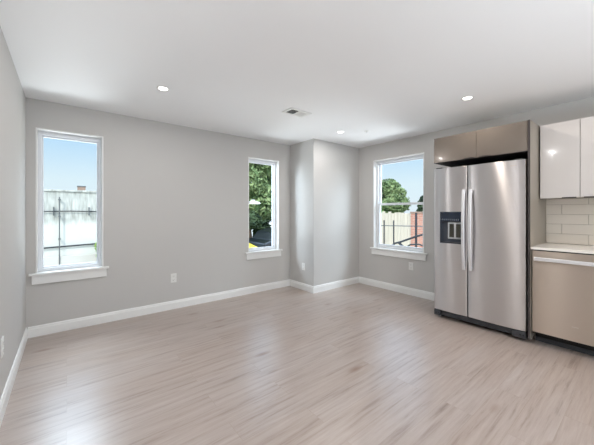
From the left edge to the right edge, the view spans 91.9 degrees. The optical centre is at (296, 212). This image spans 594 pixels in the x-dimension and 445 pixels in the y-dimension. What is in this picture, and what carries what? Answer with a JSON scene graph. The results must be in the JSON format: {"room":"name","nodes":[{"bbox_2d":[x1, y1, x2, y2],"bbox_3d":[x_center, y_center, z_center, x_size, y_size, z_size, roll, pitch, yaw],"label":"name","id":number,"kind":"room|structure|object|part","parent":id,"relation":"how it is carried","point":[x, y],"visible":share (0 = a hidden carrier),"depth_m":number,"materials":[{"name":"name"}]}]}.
{"room":"open-plan kitchen","nodes":[
{"label":"open-plan kitchen","id":0,"kind":"room"},
{"bbox_2d":[0,26,25,398],"bbox_3d":[-0.577,0.057,0.043,0.200,2.440,7.588,0,0,-39],"label":"wall","id":1,"kind":"structure","parent":0,"point":[12,96],"depth_m":2.12,"materials":[{"name":"paint"}]},
{"bbox_2d":[1,336,3,357],"bbox_3d":[-1.874,0.857,1.830,0.009,0.118,0.074,0,0,-39],"label":"wall outlet","id":2,"kind":"object","parent":1,"relation":"attached to","point":[2,338],"visible":1,"depth_m":1.82,"materials":[{"name":"white plastic"}]},
{"bbox_2d":[0,327,27,426],"bbox_3d":[-0.493,1.222,0.110,0.015,0.110,7.188,0,0,-39],"label":"baseboard","id":3,"kind":"structure","parent":1,"relation":"attached to","point":[6,393],"depth_m":2.09,"materials":[{"name":"white paint"}]},
{"bbox_2d":[26,97,289,328],"bbox_3d":[-1.064,0.057,4.385,4.468,2.440,0.200,0,0,-39],"label":"wall","id":4,"kind":"structure","parent":0,"point":[175,197],"depth_m":3.69,"materials":[{"name":"paint"}]},
{"bbox_2d":[28,127,108,284],"bbox_3d":[-2.500,-0.066,3.187,0.685,1.614,0.195,0,0,-39],"label":"window","id":5,"kind":"structure","parent":4,"relation":"in","point":[65,272],"depth_m":3.11,"materials":[{"name":"white paint"}]},
{"bbox_3d":[-2.485,0.638,3.167,0.685,0.022,0.145,0,0,-39],"label":"sill","id":6,"kind":"part","parent":5,"relation":"part of","materials":[{"name":"white paint"}]},
{"bbox_3d":[-2.535,-0.117,3.230,0.553,1.484,0.085,0,0,-39],"label":"frame","id":7,"kind":"part","parent":5,"relation":"part of","materials":[{"name":"white plastic"}]},
{"bbox_3d":[-2.536,-0.113,3.232,0.493,1.416,0.030,0,0,-39],"label":"sash","id":8,"kind":"part","parent":5,"relation":"part of","materials":[{"name":"white plastic"}]},
{"bbox_2d":[28,279,289,337],"bbox_3d":[-1.423,1.222,3.960,3.347,0.110,0.015,0,0,-39],"label":"baseboard","id":9,"kind":"structure","parent":4,"relation":"attached to","point":[55,327],"depth_m":3.56,"materials":[{"name":"white paint"}]},
{"bbox_2d":[171,273,176,282],"bbox_3d":[-1.630,0.869,3.798,0.074,0.118,0.009,0,0,-39],"label":"wall outlet","id":10,"kind":"object","parent":4,"relation":"attached to","point":[173,276],"visible":1,"depth_m":3.80,"materials":[{"name":"white plastic"}]},
{"bbox_2d":[245,157,282,259],"bbox_3d":[-0.573,-0.064,4.731,0.696,1.610,0.195,0,0,-39],"label":"window","id":11,"kind":"structure","parent":4,"relation":"in","point":[269,251],"depth_m":4.86,"materials":[{"name":"white paint"}]},
{"bbox_3d":[-0.609,-0.111,4.776,0.504,1.412,0.030,0,0,-39],"label":"sash","id":12,"kind":"part","parent":11,"relation":"part of","materials":[{"name":"white plastic"}]},
{"bbox_3d":[-0.607,-0.115,4.774,0.564,1.480,0.085,0,0,-39],"label":"frame","id":13,"kind":"part","parent":11,"relation":"part of","materials":[{"name":"white plastic"}]},
{"bbox_3d":[-0.557,0.638,4.711,0.696,0.022,0.145,0,0,-39],"label":"sill","id":14,"kind":"part","parent":11,"relation":"part of","materials":[{"name":"white paint"}]},
{"bbox_2d":[0,283,593,444],"bbox_3d":[1.245,1.337,1.502,4.868,0.120,7.588,0,0,-39],"label":"floor","id":15,"kind":"structure","parent":0,"point":[358,363],"depth_m":2.21,"materials":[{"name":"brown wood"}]},
{"bbox_2d":[434,158,527,338],"bbox_3d":[2.162,0.370,3.333,0.658,1.814,0.908,0,0,-39],"label":"refrigerator","id":16,"kind":"object","parent":15,"relation":"on","point":[481,210],"visible":1,"depth_m":3.10,"materials":[{"name":"grey metal"}]},
{"bbox_3d":[1.815,0.053,3.378,0.053,0.108,0.234,0,0,-39],"label":"control panel","id":17,"kind":"part","parent":16,"relation":"part of","materials":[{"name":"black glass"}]},
{"bbox_3d":[1.810,0.324,3.391,0.066,1.698,0.377,0,0,-39],"label":"freezer door","id":18,"kind":"part","parent":16,"relation":"part of","materials":[{"name":"silver metal"}]},
{"bbox_3d":[1.849,0.214,3.358,0.026,0.195,0.159,0,0,-39],"label":"paddle frame","id":19,"kind":"part","parent":16,"relation":"part of","materials":[{"name":"grey plastic"}]},
{"bbox_3d":[1.868,0.195,3.225,0.064,0.900,0.031,0,0,-39],"label":"door handle","id":20,"kind":"part","parent":16,"relation":"part of","materials":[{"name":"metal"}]},
{"bbox_3d":[1.910,0.195,3.172,0.064,0.900,0.031,0,0,-39],"label":"door handle","id":21,"kind":"part","parent":16,"relation":"part of","materials":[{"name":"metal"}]},
{"bbox_3d":[2.097,0.324,3.033,0.066,1.698,0.521,0,0,-39],"label":"door","id":22,"kind":"part","parent":16,"relation":"part of","materials":[{"name":"silver metal"}]},
{"bbox_2d":[528,120,545,339],"bbox_3d":[2.496,0.192,2.981,0.663,2.170,0.018,0,0,-39],"label":"cabinet end panel","id":23,"kind":"object","parent":15,"relation":"on","point":[536,206],"visible":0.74,"depth_m":2.84,"materials":[{"name":"grey laminate"}]},
{"bbox_2d":[532,249,593,355],"bbox_3d":[2.675,0.817,2.724,0.658,0.920,0.595,0,0,-39],"label":"dishwasher","id":24,"kind":"object","parent":15,"relation":"on","point":[562,282],"visible":0.98,"depth_m":2.61,"materials":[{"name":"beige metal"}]},
{"bbox_3d":[2.439,0.442,2.538,0.056,0.034,0.543,0,0,-39],"label":"bar handle","id":25,"kind":"part","parent":24,"relation":"part of","materials":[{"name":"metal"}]},
{"bbox_3d":[3.115,0.817,2.208,0.607,0.920,0.752,0,0,-39],"label":"base cabinet","id":26,"kind":"object","parent":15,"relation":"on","visible":0},
{"bbox_2d":[530,243,593,253],"bbox_3d":[2.917,0.344,2.436,0.624,0.023,1.356,0,0,-39],"label":"countertop","id":27,"kind":"structure","parent":26,"relation":"on","point":[574,248],"depth_m":2.72,"materials":[{"name":"white stone"}]},
{"bbox_2d":[0,0,593,147],"bbox_3d":[1.245,-1.263,1.502,4.868,0.200,7.588,0,0,-39],"label":"ceiling","id":28,"kind":"structure","parent":0,"point":[393,70],"depth_m":2.20,"materials":[{"name":"paint"}]},
{"bbox_2d":[156,86,168,90],"bbox_3d":[-1.259,-1.161,2.702,0.112,0.004,0.112,0,0,-39],"label":"recessed light","id":29,"kind":"object","parent":28,"relation":"in","point":[162,88],"visible":1,"depth_m":2.69,"materials":[{"name":"white plastic"}]},
{"bbox_2d":[282,107,311,117],"bbox_3d":[-0.001,-1.158,3.353,0.300,0.010,0.185,0,0,-39],"label":"ceiling vent","id":30,"kind":"object","parent":28,"relation":"in","point":[291,111],"visible":1,"depth_m":3.34,"materials":[{"name":"white plastic"}]},
{"bbox_2d":[461,96,473,99],"bbox_3d":[1.735,-1.161,2.927,0.112,0.004,0.112,0,0,-39],"label":"recessed light","id":31,"kind":"object","parent":28,"relation":"in","point":[466,97],"visible":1,"depth_m":2.93,"materials":[{"name":"white plastic"}]},
{"bbox_2d":[290,139,358,285],"bbox_3d":[0.502,0.057,5.120,1.106,2.440,0.611,0,0,-39],"label":"wall","id":32,"kind":"structure","parent":0,"point":[324,175],"depth_m":4.80,"materials":[{"name":"paint"}]},
{"bbox_2d":[290,279,313,293],"bbox_3d":[0.073,1.222,4.757,0.015,0.110,0.611,0,0,-39],"label":"baseboard","id":33,"kind":"structure","parent":32,"relation":"attached to","point":[296,284],"depth_m":4.72,"materials":[{"name":"white paint"}]},
{"bbox_2d":[314,277,358,292],"bbox_3d":[0.697,1.222,4.875,1.106,0.110,0.015,0,0,-39],"label":"baseboard","id":34,"kind":"structure","parent":32,"relation":"attached to","point":[328,286],"depth_m":4.83,"materials":[{"name":"white paint"}]},
{"bbox_2d":[359,97,593,292],"bbox_3d":[3.067,0.057,2.961,0.200,2.440,7.188,0,0,-39],"label":"wall","id":35,"kind":"structure","parent":0,"point":[388,269],"depth_m":4.35,"materials":[{"name":"paint"}]},
{"bbox_2d":[359,277,433,300],"bbox_3d":[1.641,1.222,4.570,0.015,0.110,1.642,0,0,-39],"label":"baseboard","id":36,"kind":"structure","parent":35,"relation":"attached to","point":[397,288],"depth_m":4.59,"materials":[{"name":"white paint"}]},
{"bbox_2d":[370,152,427,260],"bbox_3d":[1.656,-0.085,4.663,0.195,1.612,1.010,0,0,-39],"label":"window","id":37,"kind":"structure","parent":35,"relation":"in","point":[415,253],"depth_m":4.83,"materials":[{"name":"white paint"}]},
{"bbox_3d":[1.636,0.618,4.648,0.145,0.022,1.010,0,0,-39],"label":"sill","id":38,"kind":"part","parent":37,"relation":"part of","materials":[{"name":"white paint"}]},
{"bbox_3d":[1.683,0.209,4.685,0.030,0.731,0.818,0,0,-39],"label":"sash","id":39,"kind":"part","parent":37,"relation":"part of","materials":[{"name":"white plastic"}]},
{"bbox_3d":[1.711,-0.479,4.707,0.030,0.719,0.818,0,0,-39],"label":"sash","id":40,"kind":"part","parent":37,"relation":"part of","materials":[{"name":"white plastic"}]},
{"bbox_2d":[409,262,412,269],"bbox_3d":[1.755,0.832,4.432,0.009,0.118,0.074,0,0,-39],"label":"wall outlet","id":41,"kind":"object","parent":35,"relation":"attached to","point":[410,263],"visible":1,"depth_m":4.43,"materials":[{"name":"white plastic"}]},
{"bbox_2d":[434,120,527,166],"bbox_3d":[2.204,-0.743,3.345,0.663,0.300,0.913,0,0,-39],"label":"upper cabinet","id":42,"kind":"object","parent":35,"relation":"attached to","point":[507,142],"visible":0.96,"depth_m":3.12,"materials":[{"name":"grey laminate"}]},
{"bbox_3d":[1.819,-0.745,3.328,0.020,0.296,0.460,0,0,-39],"label":"cabinet door","id":43,"kind":"part","parent":42,"relation":"part of","materials":[{"name":"grey laminate"}]},
{"bbox_3d":[2.191,-0.595,3.335,0.601,0.003,0.913,0,0,-39],"label":"panel","id":44,"kind":"part","parent":42,"relation":"part of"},
{"bbox_3d":[2.105,-0.745,2.970,0.020,0.296,0.447,0,0,-39],"label":"cabinet door","id":45,"kind":"part","parent":42,"relation":"part of","materials":[{"name":"grey laminate"}]},
{"bbox_2d":[540,116,593,198],"bbox_3d":[2.813,-0.513,2.829,0.357,0.752,0.594,0,0,-39],"label":"upper cabinet","id":46,"kind":"object","parent":35,"relation":"attached to","point":[566,147],"visible":1,"depth_m":2.80,"materials":[{"name":"white laminate"}]},
{"bbox_3d":[2.785,-0.515,2.617,0.020,0.748,0.293,0,0,-39],"label":"cabinet door","id":47,"kind":"part","parent":46,"relation":"part of","materials":[{"name":"white paint"}]},
{"bbox_2d":[546,198,593,244],"bbox_3d":[3.173,0.095,2.642,0.030,0.476,1.357,0,0,-39],"label":"tile backsplash","id":48,"kind":"structure","parent":35,"relation":"attached to","point":[568,221],"depth_m":3.01,"materials":[{"name":"grey tile"}]},
{"label":"outside","id":49,"kind":"structure","parent":0,"visible":0},
{"bbox_3d":[-0.008,2.177,16.008,60.000,0.200,65.000,0,0,-39],"label":"ground","id":50,"kind":"structure","parent":49,"visible":0},
{"bbox_2d":[44,189,96,265],"bbox_3d":[-7.066,0.735,7.303,9.200,2.685,0.435,0,0,-39],"label":"wall","id":51,"kind":"structure","parent":50,"relation":"on","point":[76,228],"depth_m":7.84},
{"bbox_2d":[58,197,60,264],"bbox_3d":[-6.327,0.837,7.660,0.050,2.480,0.132,0,0,-39],"label":"conduit pipe","id":52,"kind":"object","parent":51,"relation":"attached to","point":[59,199],"visible":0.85,"depth_m":7.61,"materials":[{"name":"metal"}]},
{"bbox_2d":[44,243,96,248],"bbox_3d":[-7.127,0.953,7.059,8.501,0.336,0.070,0,0,-39],"label":"cable","id":53,"kind":"object","parent":51,"relation":"attached to","point":[90,243],"visible":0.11,"depth_m":7.80,"materials":[{"name":"metal"}]},
{"bbox_2d":[44,207,96,215],"bbox_3d":[-7.084,-0.028,7.097,8.614,0.230,0.064,0,0,-39],"label":"cable","id":54,"kind":"object","parent":51,"relation":"attached to","point":[53,211],"visible":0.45,"depth_m":7.86,"materials":[{"name":"metal"}]},
{"bbox_2d":[77,186,85,190],"bbox_3d":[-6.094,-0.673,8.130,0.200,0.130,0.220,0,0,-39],"label":"chimney","id":55,"kind":"object","parent":51,"relation":"on","point":[78,187],"visible":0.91,"depth_m":8.05,"materials":[{"name":"brick"}]},
{"bbox_2d":[249,200,260,203],"bbox_3d":[-2.013,0.827,9.889,1.234,2.500,0.915,0,0,-39],"label":"street lamp","id":56,"kind":"object","parent":50,"relation":"on","point":[251,201],"visible":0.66,"depth_m":9.76,"materials":[{"name":"metal"}]},
{"bbox_2d":[249,163,271,237],"bbox_3d":[-2.706,-1.003,14.849,4.094,6.180,4.467,0,0,2],"label":"leafy tree","id":57,"kind":"object","parent":50,"relation":"on","point":[260,175],"visible":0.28,"depth_m":13.55,"materials":[{"name":"green plant"}]},
{"bbox_2d":[249,227,271,246],"bbox_3d":[-0.221,1.363,12.442,3.960,1.429,1.816,0,0,-39],"label":"parked car","id":58,"kind":"object","parent":50,"relation":"on","point":[262,238],"visible":0.08,"depth_m":11.37,"materials":[{"name":"paint"}]},
{"bbox_2d":[249,211,271,237],"bbox_3d":[-1.138,1.089,13.839,4.177,2.353,1.376,0,0,-39],"label":"hedge","id":59,"kind":"object","parent":50,"relation":"on","point":[256,223],"visible":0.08,"depth_m":12.85,"materials":[{"name":"green plant"}]},
{"bbox_2d":[381,178,409,212],"bbox_3d":[4.874,0.129,15.663,2.484,3.922,2.445,0,0,-39],"label":"leafy tree","id":60,"kind":"object","parent":50,"relation":"on","point":[392,191],"visible":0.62,"depth_m":15.02,"materials":[{"name":"green plant"}]},
{"bbox_2d":[381,211,410,246],"bbox_3d":[3.164,1.020,13.775,0.160,2.115,4.988,0,0,-39],"label":"fence","id":61,"kind":"object","parent":50,"relation":"on","point":[403,232],"visible":0.16,"depth_m":12.29,"materials":[{"name":"beige wood"}]},
{"bbox_2d":[381,213,422,246],"bbox_3d":[3.119,1.047,8.903,0.048,2.060,4.001,0,0,-39],"label":"railing","id":62,"kind":"object","parent":50,"relation":"on","point":[383,225],"visible":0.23,"depth_m":8.96,"materials":[{"name":"metal"}]},
{"bbox_3d":[2.812,1.167,9.286,0.032,1.820,0.032,0,0,-39],"label":"post","id":63,"kind":"part","parent":62,"relation":"part of","materials":[{"name":"black metal"}]},
{"bbox_3d":[3.119,0.422,8.903,0.028,0.118,4.001,0,0,-39],"label":"rail","id":64,"kind":"part","parent":62,"relation":"part of","materials":[{"name":"metal"}]},
{"bbox_2d":[392,234,422,245],"bbox_3d":[3.610,1.176,8.202,0.090,1.756,2.304,0,0,-39],"label":"handrail","id":65,"kind":"object","parent":62,"relation":"hanging from","point":[419,235],"visible":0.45,"depth_m":8.62,"materials":[{"name":"black metal"}]},
{"bbox_3d":[3.494,1.047,8.435,0.048,2.060,0.048,0,0,-39],"label":"post","id":66,"kind":"part","parent":62,"relation":"part of","materials":[{"name":"black metal"}]},
{"bbox_2d":[410,212,422,247],"bbox_3d":[5.756,1.027,10.529,0.310,2.100,3.300,0,0,-39],"label":"brick wall","id":67,"kind":"structure","parent":50,"relation":"on","point":[419,214],"depth_m":11.48,"materials":[{"name":"red brick"}]},
{"bbox_2d":[416,196,422,211],"bbox_3d":[6.530,0.588,14.582,1.215,3.005,1.395,0,0,-39],"label":"leafy tree","id":68,"kind":"object","parent":50,"relation":"on","point":[420,209],"visible":0.13,"depth_m":14.47,"materials":[{"name":"green plant"}]}
]}

